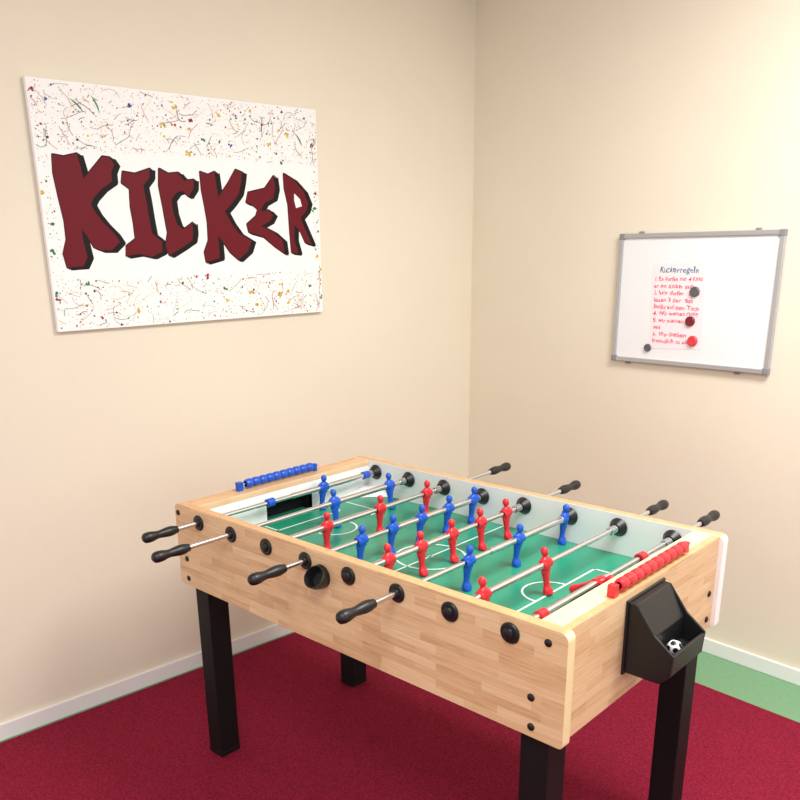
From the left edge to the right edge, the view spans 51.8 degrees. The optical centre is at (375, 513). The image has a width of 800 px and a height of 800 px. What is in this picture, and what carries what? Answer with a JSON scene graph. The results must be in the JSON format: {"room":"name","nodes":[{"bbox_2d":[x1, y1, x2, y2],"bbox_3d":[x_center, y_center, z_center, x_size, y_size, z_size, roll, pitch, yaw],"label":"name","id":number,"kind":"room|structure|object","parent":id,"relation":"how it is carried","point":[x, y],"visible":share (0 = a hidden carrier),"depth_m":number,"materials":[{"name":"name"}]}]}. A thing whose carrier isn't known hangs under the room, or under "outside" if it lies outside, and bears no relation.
{"room":"common room","nodes":[
{"label":"common room","id":0,"kind":"room"},
{"bbox_2d":[0,0,475,722],"bbox_3d":[-1.413,-0.519,2.450,5.100,2.750,0.100,-16,23,-39],"label":"wall","id":1,"kind":"structure","parent":0,"point":[103,432],"depth_m":3.09,"materials":[{"name":"beige paint"}]},
{"bbox_2d":[0,624,293,740],"bbox_3d":[-1.394,0.785,2.785,4.988,0.062,0.012,-16,23,-39],"label":"baseboard","id":2,"kind":"structure","parent":1,"relation":"attached to","point":[43,716],"depth_m":3.13,"materials":[{"name":"white wood"}]},
{"bbox_2d":[23,76,322,331],"bbox_3d":[-0.635,-1.067,2.909,1.090,0.749,0.020,-16,23,-39],"label":"painting","id":3,"kind":"object","parent":1,"relation":"attached to","point":[156,207],"visible":1,"depth_m":2.84,"materials":[{"name":"white paper"}]},
{"bbox_2d":[0,632,799,742],"bbox_3d":[0.130,1.340,1.232,5.100,0.100,4.700,-16,23,-39],"label":"floor","id":4,"kind":"structure","parent":0,"point":[778,696],"depth_m":3.13,"materials":[{"name":"green carpet"}]},
{"bbox_2d":[0,632,799,799],"bbox_3d":[0.035,1.323,1.120,4.625,0.004,4.474,-16,23,-39],"label":"floor","id":5,"kind":"structure","parent":4,"relation":"on","point":[305,733],"depth_m":2.78,"materials":[{"name":"red carpet"}]},
{"bbox_2d":[196,588,239,756],"bbox_3d":[-0.514,0.498,2.691,0.069,0.627,0.077,15,24,41],"label":"leg","id":6,"kind":"object","parent":5,"relation":"on","point":[213,612],"visible":0.77,"depth_m":2.67,"materials":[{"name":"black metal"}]},
{"bbox_2d":[187,457,357,502],"bbox_3d":[-0.317,0.002,2.773,0.020,0.253,0.728,15,24,41],"label":"end panel","id":7,"kind":"object","parent":6,"relation":"on","point":[354,458],"visible":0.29,"depth_m":2.60,"materials":[{"name":"brown wood"}]},
{"bbox_2d":[340,652,366,686],"bbox_3d":[-0.089,0.354,3.114,0.069,0.627,0.077,15,24,41],"label":"leg","id":8,"kind":"object","parent":5,"relation":"on","point":[353,671],"visible":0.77,"depth_m":3.17,"materials":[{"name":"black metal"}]},
{"bbox_2d":[518,733,565,799],"bbox_3d":[0.366,0.746,1.850,0.071,0.637,0.077,15,24,41],"label":"leg","id":9,"kind":"object","parent":5,"relation":"on","point":[541,770],"visible":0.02,"depth_m":1.76,"materials":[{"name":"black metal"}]},
{"bbox_2d":[648,655,697,799],"bbox_3d":[0.834,0.591,2.305,0.071,0.637,0.077,15,24,41],"label":"leg","id":10,"kind":"object","parent":5,"relation":"on","point":[675,696],"visible":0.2,"depth_m":2.28,"materials":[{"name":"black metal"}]},
{"bbox_2d":[353,456,727,626],"bbox_3d":[0.416,0.044,2.602,1.354,0.259,0.028,15,24,41],"label":"panel","id":11,"kind":"object","parent":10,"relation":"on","point":[643,533],"visible":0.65,"depth_m":2.45,"materials":[{"name":"white wood"}]},
{"bbox_2d":[468,0,799,669],"bbox_3d":[2.015,-0.542,2.322,0.100,2.750,4.600,-16,23,-39],"label":"wall","id":12,"kind":"structure","parent":0,"point":[596,122],"depth_m":3.26,"materials":[{"name":"beige paint"}]},
{"bbox_2d":[611,227,787,374],"bbox_3d":[1.197,-0.806,3.116,0.020,0.514,0.651,-16,23,-39],"label":"whiteboard","id":13,"kind":"object","parent":12,"relation":"attached to","point":[745,267],"visible":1,"depth_m":3.04,"materials":[{"name":"white plastic"}]},
{"bbox_2d":[644,344,650,350],"bbox_3d":[1.087,-0.664,3.286,0.009,0.030,0.030,-16,23,-39],"label":"magnet","id":14,"kind":"object","parent":13,"relation":"attached to","point":[647,347],"visible":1,"depth_m":3.28,"materials":[{"name":"grey plastic"}]},
{"bbox_2d":[650,262,706,349],"bbox_3d":[1.159,-0.797,3.160,0.001,0.330,0.228,-16,23,-39],"label":"handwritten note","id":15,"kind":"object","parent":13,"relation":"attached to","point":[672,302],"visible":1,"depth_m":3.16,"materials":[{"name":"paper"},{"name":"red ink"},{"name":"dark blue-grey ink"}]},
{"bbox_2d":[685,316,694,325],"bbox_3d":[1.196,-0.733,3.129,0.009,0.038,0.038,-16,23,-39],"label":"magnet","id":16,"kind":"object","parent":13,"relation":"attached to","point":[689,321],"visible":1,"depth_m":3.12,"materials":[{"name":"red plastic"}]},
{"bbox_2d":[687,336,697,345],"bbox_3d":[1.209,-0.660,3.139,0.009,0.040,0.040,-16,23,-39],"label":"magnet","id":17,"kind":"object","parent":13,"relation":"attached to","point":[692,340],"visible":1,"depth_m":3.13,"materials":[{"name":"red plastic"}]},
{"bbox_2d":[689,286,699,296],"bbox_3d":[1.199,-0.835,3.091,0.009,0.038,0.038,-16,23,-39],"label":"magnet","id":18,"kind":"object","parent":13,"relation":"attached to","point":[694,291],"visible":1,"depth_m":3.09,"materials":[{"name":"grey plastic"}]},
{"bbox_2d":[702,637,799,685],"bbox_3d":[1.997,0.750,2.697,0.012,0.062,4.600,-16,23,-39],"label":"baseboard","id":19,"kind":"structure","parent":12,"relation":"attached to","point":[744,658],"depth_m":3.24,"materials":[{"name":"white wood"}]},
{"bbox_3d":[0.159,0.241,2.377,1.287,0.010,0.728,15,24,41],"label":"cabinet","id":20,"kind":"object","parent":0,"visible":0},
{"bbox_2d":[175,502,575,748],"bbox_3d":[-0.105,0.220,2.083,1.354,0.259,0.028,15,24,41],"label":"panel","id":21,"kind":"object","parent":20,"relation":"attached to","point":[467,662],"visible":0.93,"depth_m":1.91,"materials":[{"name":"brown wood"}]},
{"bbox_2d":[141,465,380,542],"bbox_3d":[-0.307,-0.027,2.626,0.054,0.123,0.983,15,24,41],"label":"rod","id":22,"kind":"object","parent":21,"relation":"on","point":[374,472],"visible":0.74,"depth_m":2.60,"materials":[{"name":"silver metal"}]},
{"bbox_2d":[151,472,414,562],"bbox_3d":[-0.217,0.011,2.501,0.054,0.122,1.049,15,24,41],"label":"rod","id":23,"kind":"object","parent":21,"relation":"on","point":[407,479],"visible":0.78,"depth_m":2.52,"materials":[{"name":"silver metal"}]},
{"bbox_2d":[209,465,368,524],"bbox_3d":[-0.292,-0.048,2.732,0.049,0.098,0.728,15,24,41],"label":"wall","id":24,"kind":"structure","parent":21,"relation":"on","point":[258,515],"depth_m":2.75,"materials":[{"name":"white plastic"}]},
{"bbox_2d":[191,458,367,508],"bbox_3d":[-0.293,-0.103,2.714,0.050,0.018,0.728,15,24,41],"label":"ledge","id":25,"kind":"object","parent":24,"relation":"on","point":[235,496],"visible":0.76,"depth_m":2.67,"materials":[{"name":"brown wood"}]},
{"bbox_2d":[235,463,318,491],"bbox_3d":[-0.315,-0.127,2.707,0.029,0.034,0.349,15,24,41],"label":"counter","id":26,"kind":"object","parent":25,"relation":"on","point":[269,477],"depth_m":2.68,"materials":[{"name":"blue plastic"}]},
{"bbox_2d":[304,564,329,589],"bbox_3d":[-0.146,0.160,2.053,0.061,0.065,0.062,9,20,29],"label":"cup","id":27,"kind":"object","parent":21,"relation":"attached to","point":[317,577],"visible":1,"depth_m":2.06,"materials":[{"name":"black plastic"}]},
{"bbox_2d":[247,486,488,585],"bbox_3d":[0.034,0.065,2.319,0.054,0.123,0.978,15,24,41],"label":"rod","id":28,"kind":"object","parent":21,"relation":"on","point":[480,495],"visible":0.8,"depth_m":2.32,"materials":[{"name":"silver metal"}]},
{"bbox_2d":[343,483,398,498],"bbox_3d":[0.156,0.105,2.333,1.187,0.031,0.728,15,24,41],"label":"ramp","id":29,"kind":"object","parent":21,"relation":"on","point":[383,493],"visible":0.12,"depth_m":2.92,"materials":[{"name":"white plastic"}]},
{"bbox_2d":[260,462,510,554],"bbox_3d":[0.092,-0.025,2.595,0.054,0.123,1.138,15,24,41],"label":"rod","id":30,"kind":"object","parent":21,"relation":"on","point":[443,487],"visible":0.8,"depth_m":2.50,"materials":[{"name":"silver metal"}]},
{"bbox_2d":[265,502,608,611],"bbox_3d":[0.157,0.120,2.338,1.187,0.001,0.728,15,24,41],"label":"field lines","id":31,"kind":"object","parent":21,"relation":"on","point":[522,589],"visible":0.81,"depth_m":2.29,"materials":[{"name":"white paint"}]},
{"bbox_2d":[263,497,636,615],"bbox_3d":[0.157,0.127,2.340,1.287,0.012,0.728,15,24,41],"label":"field","id":32,"kind":"object","parent":21,"relation":"attached to","point":[497,567],"visible":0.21,"depth_m":2.35,"materials":[{"name":"green plastic"}]},
{"bbox_2d":[336,504,577,623],"bbox_3d":[0.260,0.128,2.108,0.054,0.123,0.986,15,24,41],"label":"rod","id":33,"kind":"object","parent":21,"relation":"on","point":[569,516],"visible":0.85,"depth_m":2.09,"materials":[{"name":"silver metal"}]},
{"bbox_2d":[341,480,580,584],"bbox_3d":[0.301,0.043,2.369,0.054,0.122,1.086,15,24,41],"label":"rod","id":34,"kind":"object","parent":21,"relation":"on","point":[523,505],"visible":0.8,"depth_m":2.28,"materials":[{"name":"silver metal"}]},
{"bbox_2d":[441,500,668,621],"bbox_3d":[0.521,0.109,2.153,0.054,0.122,1.061,15,24,41],"label":"rod","id":35,"kind":"object","parent":21,"relation":"on","point":[618,527],"visible":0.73,"depth_m":2.04,"materials":[{"name":"silver metal"}]},
{"bbox_2d":[500,510,719,643],"bbox_3d":[0.621,0.131,2.055,0.113,0.076,1.056,15,24,41],"label":"rod","id":36,"kind":"object","parent":21,"relation":"attached to","point":[509,632],"visible":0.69,"depth_m":1.92,"materials":[{"name":"silver metal"}]},
{"bbox_3d":[0.604,0.197,1.914,0.049,0.098,0.728,15,24,41],"label":"wall","id":37,"kind":"structure","parent":21,"relation":"on","visible":0},
{"bbox_2d":[542,531,710,625],"bbox_3d":[0.603,0.142,1.897,0.050,0.018,0.728,15,24,41],"label":"ledge","id":38,"kind":"object","parent":37,"relation":"on","point":[571,611],"visible":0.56,"depth_m":1.75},
{"bbox_2d":[564,535,719,735],"bbox_3d":[0.630,0.261,1.910,0.020,0.253,0.728,15,24,41],"label":"end panel","id":39,"kind":"object","parent":20,"relation":"attached to","point":[598,681],"visible":0.57,"depth_m":1.78,"materials":[{"name":"brown wood"}]},
{"bbox_2d":[176,510,710,730],"bbox_3d":[0.137,0.140,2.324,1.338,0.223,0.738,15,24,41],"label":"bolts","id":40,"kind":"object","parent":39,"relation":"attached to","point":[547,642],"visible":0.84,"depth_m":1.70,"materials":[{"name":"black plastic"}]},
{"bbox_2d":[607,541,690,598],"bbox_3d":[0.637,0.119,1.887,0.029,0.034,0.392,15,24,41],"label":"counter","id":41,"kind":"object","parent":39,"relation":"on","point":[637,574],"depth_m":1.84,"materials":[{"name":"red plastic"}]},
{"bbox_2d":[621,577,705,683],"bbox_3d":[0.646,0.263,1.828,0.112,0.179,0.180,15,24,41],"label":"holder","id":42,"kind":"object","parent":39,"relation":"attached to","point":[656,616],"visible":0.99,"depth_m":1.80,"materials":[{"name":"black plastic"}]},
{"bbox_2d":[667,640,681,654],"bbox_3d":[0.658,0.293,1.810,0.033,0.033,0.033,15,24,41],"label":"soccer ball","id":43,"kind":"object","parent":42,"relation":"in","point":[673,646],"visible":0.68,"depth_m":1.80,"materials":[{"name":"white plastic"}]}
]}

